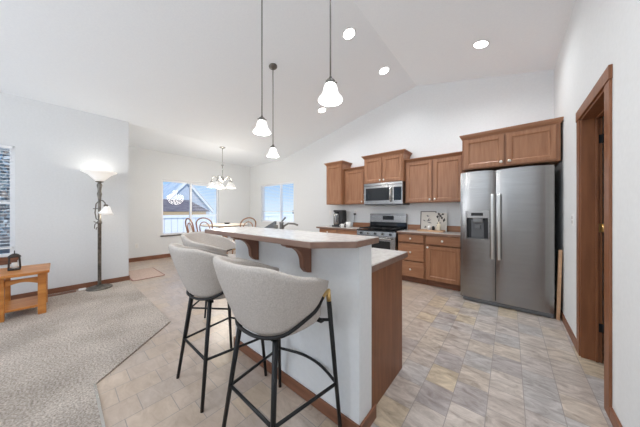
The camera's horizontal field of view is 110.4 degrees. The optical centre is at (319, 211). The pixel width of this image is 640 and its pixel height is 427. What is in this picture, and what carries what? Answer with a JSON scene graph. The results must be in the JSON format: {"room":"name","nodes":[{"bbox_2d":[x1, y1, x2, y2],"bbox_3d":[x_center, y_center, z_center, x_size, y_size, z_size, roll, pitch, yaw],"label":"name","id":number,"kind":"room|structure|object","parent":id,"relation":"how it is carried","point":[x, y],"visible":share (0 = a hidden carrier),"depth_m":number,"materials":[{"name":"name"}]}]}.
{"room":"kitchen","nodes":[
{"label":"kitchen","id":0,"kind":"room"},
{"bbox_2d":[0,92,128,294],"bbox_3d":[-4.908,-0.188,2.350,0.120,2.855,4.410,0,0,40],"label":"wall","id":1,"kind":"structure","parent":0,"point":[55,201],"depth_m":3.41,"materials":[{"name":"paint"}]},
{"bbox_2d":[0,147,14,256],"bbox_3d":[-4.699,-0.140,2.596,0.060,1.526,1.355,0,0,40],"label":"window","id":2,"kind":"structure","parent":1,"relation":"in","point":[12,170],"depth_m":3.08,"materials":[{"name":"white plastic"}]},
{"bbox_2d":[0,145,12,249],"bbox_3d":[-4.662,-0.193,2.564,0.040,1.406,1.315,0,0,40],"label":"window blind","id":3,"kind":"object","parent":2,"relation":"attached to","point":[1,146],"visible":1,"depth_m":3.02,"materials":[{"name":"white plastic"}]},
{"bbox_2d":[0,257,18,264],"bbox_3d":[-4.671,0.670,2.552,0.080,0.100,1.445,0,0,40],"label":"trim","id":4,"kind":"structure","parent":1,"relation":"attached to","point":[3,260],"depth_m":3.01,"materials":[{"name":"brown wood"}]},
{"bbox_2d":[11,275,129,299],"bbox_3d":[-4.897,1.195,2.351,0.136,0.090,4.426,0,0,40],"label":"baseboard","id":5,"kind":"structure","parent":1,"relation":"attached to","point":[113,280],"depth_m":3.47,"materials":[{"name":"brown wood"}]},
{"bbox_2d":[129,146,249,257],"bbox_3d":[-3.791,-0.188,6.536,0.150,2.855,3.830,0,0,40],"label":"wall","id":6,"kind":"structure","parent":0,"point":[148,168],"depth_m":5.92,"materials":[{"name":"paint"}]},
{"bbox_2d":[129,253,170,261],"bbox_3d":[-3.661,1.191,6.563,0.013,0.098,3.620,0,0,40],"label":"baseboard","id":7,"kind":"structure","parent":6,"relation":"attached to","point":[161,255],"depth_m":5.70,"materials":[{"name":"brown wood"}]},
{"bbox_2d":[162,180,217,234],"bbox_3d":[-3.785,-0.107,6.566,0.060,1.501,1.535,0,0,40],"label":"window","id":8,"kind":"structure","parent":6,"relation":"in","point":[189,183],"depth_m":6.51,"materials":[{"name":"white plastic"}]},
{"bbox_2d":[193,184,216,214],"bbox_3d":[-3.504,-0.347,6.803,0.040,0.915,0.710,0,0,40],"label":"window blind","id":9,"kind":"object","parent":8,"relation":"attached to","point":[193,184],"visible":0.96,"depth_m":6.72,"materials":[{"name":"white plastic"}]},
{"bbox_2d":[0,0,574,166],"bbox_3d":[-2.252,-2.058,2.464,7.876,0.925,8.430,0,0,40],"label":"ceiling","id":10,"kind":"structure","parent":0,"point":[184,75],"depth_m":2.96,"materials":[{"name":"paint"}]},
{"bbox_2d":[207,147,235,188],"bbox_3d":[-2.413,-1.093,5.545,0.685,1.005,0.667,0,0,40],"label":"chandelier","id":11,"kind":"object","parent":10,"relation":"hanging from","point":[218,185],"visible":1,"depth_m":5.47,"materials":[{"name":"white glass"}]},
{"bbox_2d":[253,0,270,135],"bbox_3d":[-0.598,-1.551,2.290,0.182,1.482,0.182,0,0,40],"label":"pendant light","id":12,"kind":"object","parent":10,"relation":"hanging from","point":[261,128],"visible":1,"depth_m":2.29,"materials":[{"name":"white glass"}]},
{"bbox_2d":[267,63,278,157],"bbox_3d":[-0.691,-1.478,3.269,0.182,1.336,0.182,0,0,40],"label":"pendant light","id":13,"kind":"object","parent":10,"relation":"hanging from","point":[272,153],"visible":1,"depth_m":3.24,"materials":[{"name":"white glass"}]},
{"bbox_2d":[318,107,325,112],"bbox_3d":[0.041,-2.073,4.554,0.180,0.041,0.184,0,0,40],"label":"recessed light","id":14,"kind":"object","parent":10,"relation":"in","point":[320,110],"visible":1,"depth_m":4.54,"materials":[{"name":"white plastic"}]},
{"bbox_2d":[318,0,342,106],"bbox_3d":[0.076,-1.569,1.630,0.182,1.518,0.182,0,0,40],"label":"pendant light","id":15,"kind":"object","parent":10,"relation":"hanging from","point":[330,97],"visible":1,"depth_m":1.62,"materials":[{"name":"white glass"}]},
{"bbox_2d":[326,76,334,82],"bbox_3d":[0.076,-0.957,1.630,0.072,0.058,0.072,0,0,40],"label":"socket","id":16,"kind":"object","parent":15,"relation":"attached to","point":[330,80],"depth_m":1.60,"materials":[{"name":"grey metal"}]},
{"bbox_2d":[342,27,355,39],"bbox_3d":[0.383,-2.343,2.937,0.180,0.041,0.184,0,0,40],"label":"recessed light","id":17,"kind":"object","parent":10,"relation":"in","point":[349,33],"visible":1,"depth_m":2.93,"materials":[{"name":"white plastic"}]},
{"bbox_2d":[378,66,389,74],"bbox_3d":[1.068,-2.347,3.712,0.180,0.041,0.184,0,0,40],"label":"recessed light","id":18,"kind":"object","parent":10,"relation":"in","point":[383,70],"visible":1,"depth_m":3.70,"materials":[{"name":"white plastic"}]},
{"bbox_2d":[473,40,489,48],"bbox_3d":[2.059,-2.137,2.845,0.179,0.047,0.184,0,0,40],"label":"recessed light","id":19,"kind":"object","parent":10,"relation":"in","point":[480,44],"visible":1,"depth_m":2.84,"materials":[{"name":"white plastic"}]},
{"bbox_2d":[236,240,371,424],"bbox_3d":[-0.238,0.713,1.688,1.308,1.055,0.140,0,0,40],"label":"wall","id":20,"kind":"structure","parent":0,"point":[348,271],"depth_m":1.31,"materials":[{"name":"paint"}]},
{"bbox_2d":[231,237,258,259],"bbox_3d":[-0.588,0.289,1.748,0.042,0.209,0.222,0,0,40],"label":"corbel","id":21,"kind":"object","parent":20,"relation":"attached to","point":[253,246],"visible":0.82,"depth_m":1.78,"materials":[{"name":"brown wood"}]},
{"bbox_2d":[205,226,378,248],"bbox_3d":[-0.319,0.167,1.612,1.402,0.036,0.420,0,0,40],"label":"countertop","id":22,"kind":"structure","parent":20,"relation":"on","point":[305,239],"depth_m":1.33,"materials":[{"name":"beige laminate"}]},
{"bbox_2d":[281,244,310,272],"bbox_3d":[-0.142,0.289,1.369,0.042,0.209,0.222,0,0,40],"label":"corbel","id":23,"kind":"object","parent":20,"relation":"attached to","point":[304,254],"visible":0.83,"depth_m":1.40,"materials":[{"name":"brown wood"}]},
{"bbox_2d":[233,336,375,426],"bbox_3d":[-0.230,1.201,1.697,1.340,0.078,0.196,0,0,40],"label":"baseboard","id":24,"kind":"structure","parent":20,"relation":"attached to","point":[325,408],"depth_m":1.42,"materials":[{"name":"brown wood"}]},
{"bbox_2d":[97,250,612,426],"bbox_3d":[-1.653,1.290,1.954,9.450,0.100,8.430,0,0,40],"label":"floor","id":25,"kind":"structure","parent":0,"point":[466,363],"depth_m":1.65,"materials":[{"name":"tile"}]},
{"bbox_2d":[0,280,170,426],"bbox_3d":[-2.706,1.233,0.474,5.666,0.014,4.410,0,0,40],"label":"floor","id":26,"kind":"structure","parent":25,"relation":"on","point":[51,362],"depth_m":1.98,"materials":[{"name":"beige carpet"}]},
{"bbox_2d":[0,263,50,322],"bbox_3d":[-3.634,0.967,2.706,0.618,0.518,0.445,0,0,40],"label":"end table","id":27,"kind":"object","parent":26,"relation":"on","point":[7,305],"visible":1,"depth_m":2.66,"materials":[{"name":"brown wood"}]},
{"bbox_2d":[7,250,20,270],"bbox_3d":[-3.698,0.590,2.692,0.100,0.237,0.100,0,0,40],"label":"candle lantern","id":28,"kind":"object","parent":27,"relation":"on","point":[14,266],"visible":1,"depth_m":2.68,"materials":[{"name":"grey metal"}]},
{"bbox_2d":[11,262,17,268],"bbox_3d":[-3.698,0.651,2.692,0.044,0.070,0.044,0,0,40],"label":"candle","id":29,"kind":"object","parent":28,"relation":"on","point":[14,265],"depth_m":2.68,"materials":[{"name":"white wax"}]},
{"bbox_2d":[5,295,37,312],"bbox_3d":[-3.637,1.127,2.728,0.485,0.025,0.295,0,0,40],"label":"shelf","id":30,"kind":"object","parent":27,"relation":"attached to","point":[28,302],"depth_m":2.70,"materials":[{"name":"brown wood"}]},
{"bbox_2d":[48,290,75,296],"bbox_3d":[-3.857,1.220,3.307,0.100,0.011,0.310,0,0,40],"label":"floor vent","id":31,"kind":"object","parent":26,"relation":"in","point":[61,293],"visible":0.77,"depth_m":3.30,"materials":[{"name":"brown metal"}]},
{"bbox_2d":[80,169,116,291],"bbox_3d":[-3.525,0.296,3.556,0.416,1.860,0.416,0,0,40],"label":"floor lamp","id":32,"kind":"object","parent":26,"relation":"on","point":[99,176],"visible":1,"depth_m":3.54,"materials":[{"name":"grey metal"}]},
{"bbox_2d":[94,384,105,426],"bbox_3d":[-0.568,1.232,0.701,2.706,0.016,0.014,0,0,40],"label":"trim","id":33,"kind":"structure","parent":25,"relation":"on","point":[95,385],"depth_m":1.40,"materials":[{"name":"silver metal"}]},
{"bbox_2d":[129,268,164,280],"bbox_3d":[-3.508,1.236,4.425,0.920,0.009,0.505,0,0,40],"label":"floor mat","id":34,"kind":"object","parent":25,"relation":"on","point":[141,274],"visible":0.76,"depth_m":4.35,"materials":[{"name":"brown fabric"}]},
{"bbox_2d":[185,218,194,232],"bbox_3d":[-2.477,0.684,4.586,0.405,1.115,0.474,0,0,40],"label":"dining chair","id":35,"kind":"object","parent":25,"relation":"on","point":[186,225],"visible":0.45,"depth_m":4.40,"materials":[{"name":"brown wood"}]},
{"bbox_2d":[196,217,212,231],"bbox_3d":[-2.512,0.684,5.069,0.405,1.115,0.474,0,0,8],"label":"dining chair","id":36,"kind":"object","parent":25,"relation":"on","point":[201,217],"visible":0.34,"depth_m":4.86,"materials":[{"name":"brown wood"}]},
{"bbox_2d":[181,231,235,333],"bbox_3d":[-1.129,0.734,2.392,0.598,1.015,0.616,0,0,-5],"label":"bar stool","id":37,"kind":"object","parent":25,"relation":"on","point":[199,239],"visible":0.41,"depth_m":2.48,"materials":[{"name":"grey fabric"}]},
{"bbox_2d":[168,243,266,412],"bbox_3d":[-0.767,0.734,1.666,0.616,1.015,0.598,0,0,40],"label":"bar stool","id":38,"kind":"object","parent":25,"relation":"on","point":[195,268],"visible":0.62,"depth_m":1.44,"materials":[{"name":"grey fabric"}]},
{"bbox_2d":[201,223,247,253],"bbox_3d":[-2.381,0.777,5.577,1.100,0.924,1.100,0,0,40],"label":"dining table","id":39,"kind":"object","parent":25,"relation":"on","point":[220,225],"visible":0.45,"depth_m":5.39,"materials":[{"name":"white"}]},
{"bbox_2d":[232,217,255,253],"bbox_3d":[-1.749,0.684,5.091,0.474,1.115,0.405,0,0,40],"label":"dining chair","id":40,"kind":"object","parent":25,"relation":"on","point":[247,217],"visible":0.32,"depth_m":4.98,"materials":[{"name":"brown wood"}]},
{"bbox_2d":[213,255,341,426],"bbox_3d":[-0.242,0.734,1.218,0.616,1.015,0.598,0,0,40],"label":"bar stool","id":41,"kind":"object","parent":25,"relation":"on","point":[272,304],"visible":1,"depth_m":1.00,"materials":[{"name":"fabric"}]},
{"bbox_2d":[319,228,356,234],"bbox_3d":[0.512,0.815,5.038,1.048,0.850,0.497,0,0,40],"label":"base cabinet","id":42,"kind":"object","parent":25,"relation":"on","point":[351,232],"visible":0.14,"depth_m":4.85,"materials":[{"name":"brown wood"}]},
{"bbox_2d":[316,222,369,230],"bbox_3d":[0.505,0.320,5.055,1.130,0.140,0.510,0,0,40],"label":"countertop","id":43,"kind":"structure","parent":42,"relation":"on","point":[356,225],"depth_m":4.93,"materials":[{"name":"beige laminate"}]},
{"bbox_2d":[332,210,346,226],"bbox_3d":[0.438,0.159,5.139,0.290,0.385,0.250,0,0,40],"label":"coffee maker","id":44,"kind":"object","parent":43,"relation":"on","point":[340,216],"visible":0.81,"depth_m":5.05,"materials":[{"name":"black plastic"}]},
{"bbox_2d":[357,214,406,250],"bbox_3d":[1.203,0.642,4.395,0.820,1.195,0.585,0,0,40],"label":"gas range","id":45,"kind":"object","parent":25,"relation":"on","point":[385,227],"visible":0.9,"depth_m":4.35,"materials":[{"name":"silver metal"}]},
{"bbox_2d":[357,228,399,232],"bbox_3d":[1.202,0.367,4.409,0.800,0.025,0.470,0,0,40],"label":"cooktop","id":46,"kind":"object","parent":45,"relation":"in","point":[364,230],"depth_m":4.25,"materials":[{"name":"black metal"}]},
{"bbox_2d":[372,260,401,406],"bbox_3d":[-0.015,0.805,1.970,1.282,0.870,0.574,0,0,40],"label":"base cabinet","id":47,"kind":"object","parent":25,"relation":"on","point":[386,281],"visible":0.2,"depth_m":1.54,"materials":[{"name":"brown wood"}]},
{"bbox_2d":[372,248,407,271],"bbox_3d":[0.014,0.349,1.992,1.298,0.042,0.650,0,0,40],"label":"countertop","id":48,"kind":"structure","parent":47,"relation":"on","point":[381,258],"depth_m":1.62,"materials":[{"name":"white laminate"}]},
{"bbox_2d":[264,221,276,227],"bbox_3d":[-0.492,0.211,2.252,0.180,0.233,0.090,0,0,40],"label":"tray","id":49,"kind":"object","parent":48,"relation":"on","point":[272,224],"visible":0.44,"depth_m":2.21,"materials":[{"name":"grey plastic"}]},
{"bbox_2d":[279,217,297,228],"bbox_3d":[-0.303,0.189,2.146,0.194,0.279,0.059,0,0,-16],"label":"kitchen faucet","id":50,"kind":"object","parent":48,"relation":"on","point":[281,223],"visible":0.61,"depth_m":2.12,"materials":[{"name":"grey metal"}]},
{"bbox_2d":[398,233,425,283],"bbox_3d":[1.708,0.815,4.019,0.460,0.850,0.497,0,0,40],"label":"base cabinet","id":51,"kind":"object","parent":25,"relation":"on","point":[413,266],"visible":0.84,"depth_m":3.83,"materials":[{"name":"brown wood"}]},
{"bbox_2d":[425,235,460,290],"bbox_3d":[2.087,0.815,3.696,0.530,0.850,0.497,0,0,40],"label":"base cabinet","id":52,"kind":"object","parent":25,"relation":"on","point":[442,253],"visible":0.84,"depth_m":3.54,"materials":[{"name":"brown wood"}]},
{"bbox_2d":[397,224,460,236],"bbox_3d":[1.917,0.320,3.852,1.000,0.140,0.510,0,0,40],"label":"countertop","id":53,"kind":"structure","parent":52,"relation":"on","point":[452,231],"depth_m":3.79,"materials":[{"name":"beige laminate"}]},
{"bbox_2d":[420,211,435,228],"bbox_3d":[1.977,0.173,4.066,0.265,0.355,0.054,0,0,40],"label":"framed print","id":54,"kind":"object","parent":53,"relation":"on","point":[427,218],"visible":0.86,"depth_m":4.08,"materials":[{"name":"white paper"}]},
{"bbox_2d":[417,229,444,231],"bbox_3d":[1.951,0.336,3.912,0.415,0.030,0.165,0,0,40],"label":"serving tray","id":55,"kind":"object","parent":53,"relation":"on","point":[425,230],"visible":0.96,"depth_m":3.85,"materials":[{"name":"brown wood"}]},
{"bbox_2d":[436,214,440,230],"bbox_3d":[2.037,0.183,3.816,0.068,0.304,0.067,0,0,40],"label":"bud vase","id":56,"kind":"object","parent":55,"relation":"on","point":[438,227],"visible":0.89,"depth_m":3.80,"materials":[{"name":"beige ceramic"}]},
{"bbox_2d":[434,213,446,231],"bbox_3d":[2.125,0.186,3.916,0.195,0.331,0.052,0,0,40],"label":"art panel","id":57,"kind":"object","parent":53,"relation":"on","point":[443,216],"visible":0.79,"depth_m":3.90,"materials":[{"name":"white paper"}]},
{"bbox_2d":[461,165,553,317],"bbox_3d":[2.560,0.346,3.109,0.920,1.787,0.826,0,0,40],"label":"refrigerator","id":58,"kind":"object","parent":25,"relation":"on","point":[507,215],"visible":1,"depth_m":2.80,"materials":[{"name":"grey metal"}]},
{"bbox_2d":[556,249,562,319],"bbox_3d":[2.749,0.840,2.558,0.050,0.800,0.060,0,0,40],"label":"wooden board","id":59,"kind":"object","parent":25,"relation":"on","point":[560,252],"visible":1,"depth_m":2.54,"materials":[{"name":"brown wood"}]},
{"bbox_2d":[250,70,553,231],"bbox_3d":[1.020,-0.590,5.050,9.400,3.660,0.150,0,0,40],"label":"wall","id":60,"kind":"structure","parent":0,"point":[430,119],"depth_m":4.30,"materials":[{"name":"paint"}]},
{"bbox_2d":[262,183,292,222],"bbox_3d":[-1.326,-0.272,7.069,1.610,1.232,0.060,0,0,40],"label":"window","id":61,"kind":"structure","parent":60,"relation":"in","point":[281,187],"depth_m":6.97,"materials":[{"name":"white plastic"}]},
{"bbox_2d":[262,181,292,211],"bbox_3d":[-1.365,-0.435,7.024,1.570,0.891,0.040,0,0,40],"label":"window blind","id":62,"kind":"object","parent":61,"relation":"attached to","point":[286,183],"visible":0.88,"depth_m":6.91,"materials":[{"name":"white plastic"}]},
{"bbox_2d":[324,160,351,204],"bbox_3d":[0.421,-0.641,5.197,0.530,0.962,0.403,0,0,40],"label":"upper cabinet","id":63,"kind":"object","parent":60,"relation":"attached to","point":[335,173],"visible":0.96,"depth_m":5.04,"materials":[{"name":"brown wood"}]},
{"bbox_2d":[344,166,363,204],"bbox_3d":[0.824,-0.556,4.913,0.540,0.792,0.312,0,0,40],"label":"upper cabinet","id":64,"kind":"object","parent":60,"relation":"attached to","point":[354,177],"visible":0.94,"depth_m":4.83,"materials":[{"name":"brown wood"}]},
{"bbox_2d":[353,222,369,226],"bbox_3d":[0.930,0.300,5.015,0.430,0.101,0.020,0,0,40],"label":"backsplash","id":65,"kind":"structure","parent":60,"relation":"attached to","point":[356,224],"depth_m":5.02,"materials":[{"name":"brown wood"}]},
{"bbox_2d":[362,149,411,183],"bbox_3d":[1.313,-0.844,4.431,0.890,0.567,0.412,0,0,40],"label":"upper cabinet","id":66,"kind":"object","parent":60,"relation":"attached to","point":[386,166],"visible":0.98,"depth_m":4.26,"materials":[{"name":"brown wood"}]},
{"bbox_2d":[364,181,409,205],"bbox_3d":[1.306,-0.343,4.423,0.790,0.429,0.433,0,0,40],"label":"microwave","id":67,"kind":"object","parent":66,"relation":"attached to","point":[386,193],"visible":1,"depth_m":4.25,"materials":[{"name":"silver metal"}]},
{"bbox_2d":[404,151,464,202],"bbox_3d":[2.007,-0.556,3.905,0.940,0.792,0.312,0,0,40],"label":"upper cabinet","id":68,"kind":"object","parent":60,"relation":"attached to","point":[435,178],"visible":0.97,"depth_m":3.79,"materials":[{"name":"brown wood"}]},
{"bbox_2d":[408,224,460,231],"bbox_3d":[2.085,0.300,4.030,0.975,0.101,0.020,0,0,40],"label":"backsplash","id":69,"kind":"structure","parent":60,"relation":"attached to","point":[410,226],"depth_m":3.88,"materials":[{"name":"brown wood"}]},
{"bbox_2d":[459,116,563,172],"bbox_3d":[2.601,-0.829,3.103,1.017,0.487,0.762,0,0,40],"label":"upper cabinet","id":70,"kind":"object","parent":60,"relation":"attached to","point":[537,143],"visible":0.99,"depth_m":2.80,"materials":[{"name":"brown wood"}]},
{"bbox_2d":[554,0,639,426],"bbox_3d":[0.665,-0.375,-0.021,0.108,3.230,8.030,0,0,40],"label":"wall","id":71,"kind":"structure","parent":0,"point":[599,34],"depth_m":1.30,"materials":[{"name":"paint"}]},
{"bbox_2d":[554,297,622,426],"bbox_3d":[0.619,1.201,0.018,0.013,0.078,8.030,0,0,40],"label":"baseboard","id":72,"kind":"structure","parent":71,"relation":"attached to","point":[613,417],"depth_m":2.04,"materials":[{"name":"brown wood"}]},
{"bbox_2d":[580,89,603,362],"bbox_3d":[2.058,0.222,1.613,0.116,2.037,0.679,0,0,40],"label":"door frame","id":73,"kind":"structure","parent":71,"relation":"attached to","point":[591,121],"depth_m":1.86,"materials":[{"name":"brown wood"}]},
{"bbox_2d":[576,64,612,416],"bbox_3d":[2.010,0.181,1.653,0.017,2.117,0.867,0,0,40],"label":"trim","id":74,"kind":"structure","parent":71,"relation":"attached to","point":[604,82],"depth_m":1.36,"materials":[{"name":"brown wood"}]},
{"bbox_2d":[599,134,603,333],"bbox_3d":[2.577,0.234,1.592,0.770,1.988,0.046,0,0,40],"label":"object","id":75,"kind":"structure","parent":71,"relation":"in","point":[601,137],"depth_m":1.82,"materials":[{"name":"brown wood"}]},
{"bbox_2d":[602,116,603,324],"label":"door","id":76,"kind":"structure","parent":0,"point":[603,116],"depth_m":2.36,"materials":[{"name":"paint"}]},
{"label":"outside","id":77,"kind":"structure","parent":0,"visible":0},
{"bbox_3d":[-4.930,1.640,17.341,90.000,0.200,100.000,0,0,40],"label":"ground","id":78,"kind":"structure","parent":77,"visible":0},
{"bbox_2d":[0,149,9,253],"bbox_3d":[-6.744,-0.448,4.725,2.095,3.981,2.086,0,0,40],"label":"frosted tree","id":79,"kind":"object","parent":78,"relation":"on","point":[6,196],"visible":0.11,"depth_m":4.67,"materials":[{"name":"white plant"}]},
{"bbox_2d":[163,199,209,214],"bbox_3d":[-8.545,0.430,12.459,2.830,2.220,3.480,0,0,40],"label":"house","id":80,"kind":"structure","parent":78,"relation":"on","point":[170,206],"depth_m":12.11,"materials":[{"name":"beige"}]},
{"bbox_2d":[163,183,212,213],"bbox_3d":[-11.562,-0.370,17.344,6.300,3.820,3.700,0,0,40],"label":"gabled house","id":81,"kind":"structure","parent":78,"relation":"on","point":[175,191],"depth_m":15.54,"materials":[{"name":"grey"}]},
{"bbox_2d":[163,214,292,232],"bbox_3d":[-5.811,0.850,10.865,0.120,1.380,15.000,0,0,40],"label":"vinyl fence","id":82,"kind":"object","parent":78,"relation":"on","point":[171,223],"visible":0.13,"depth_m":10.38,"materials":[{"name":"white plastic"}]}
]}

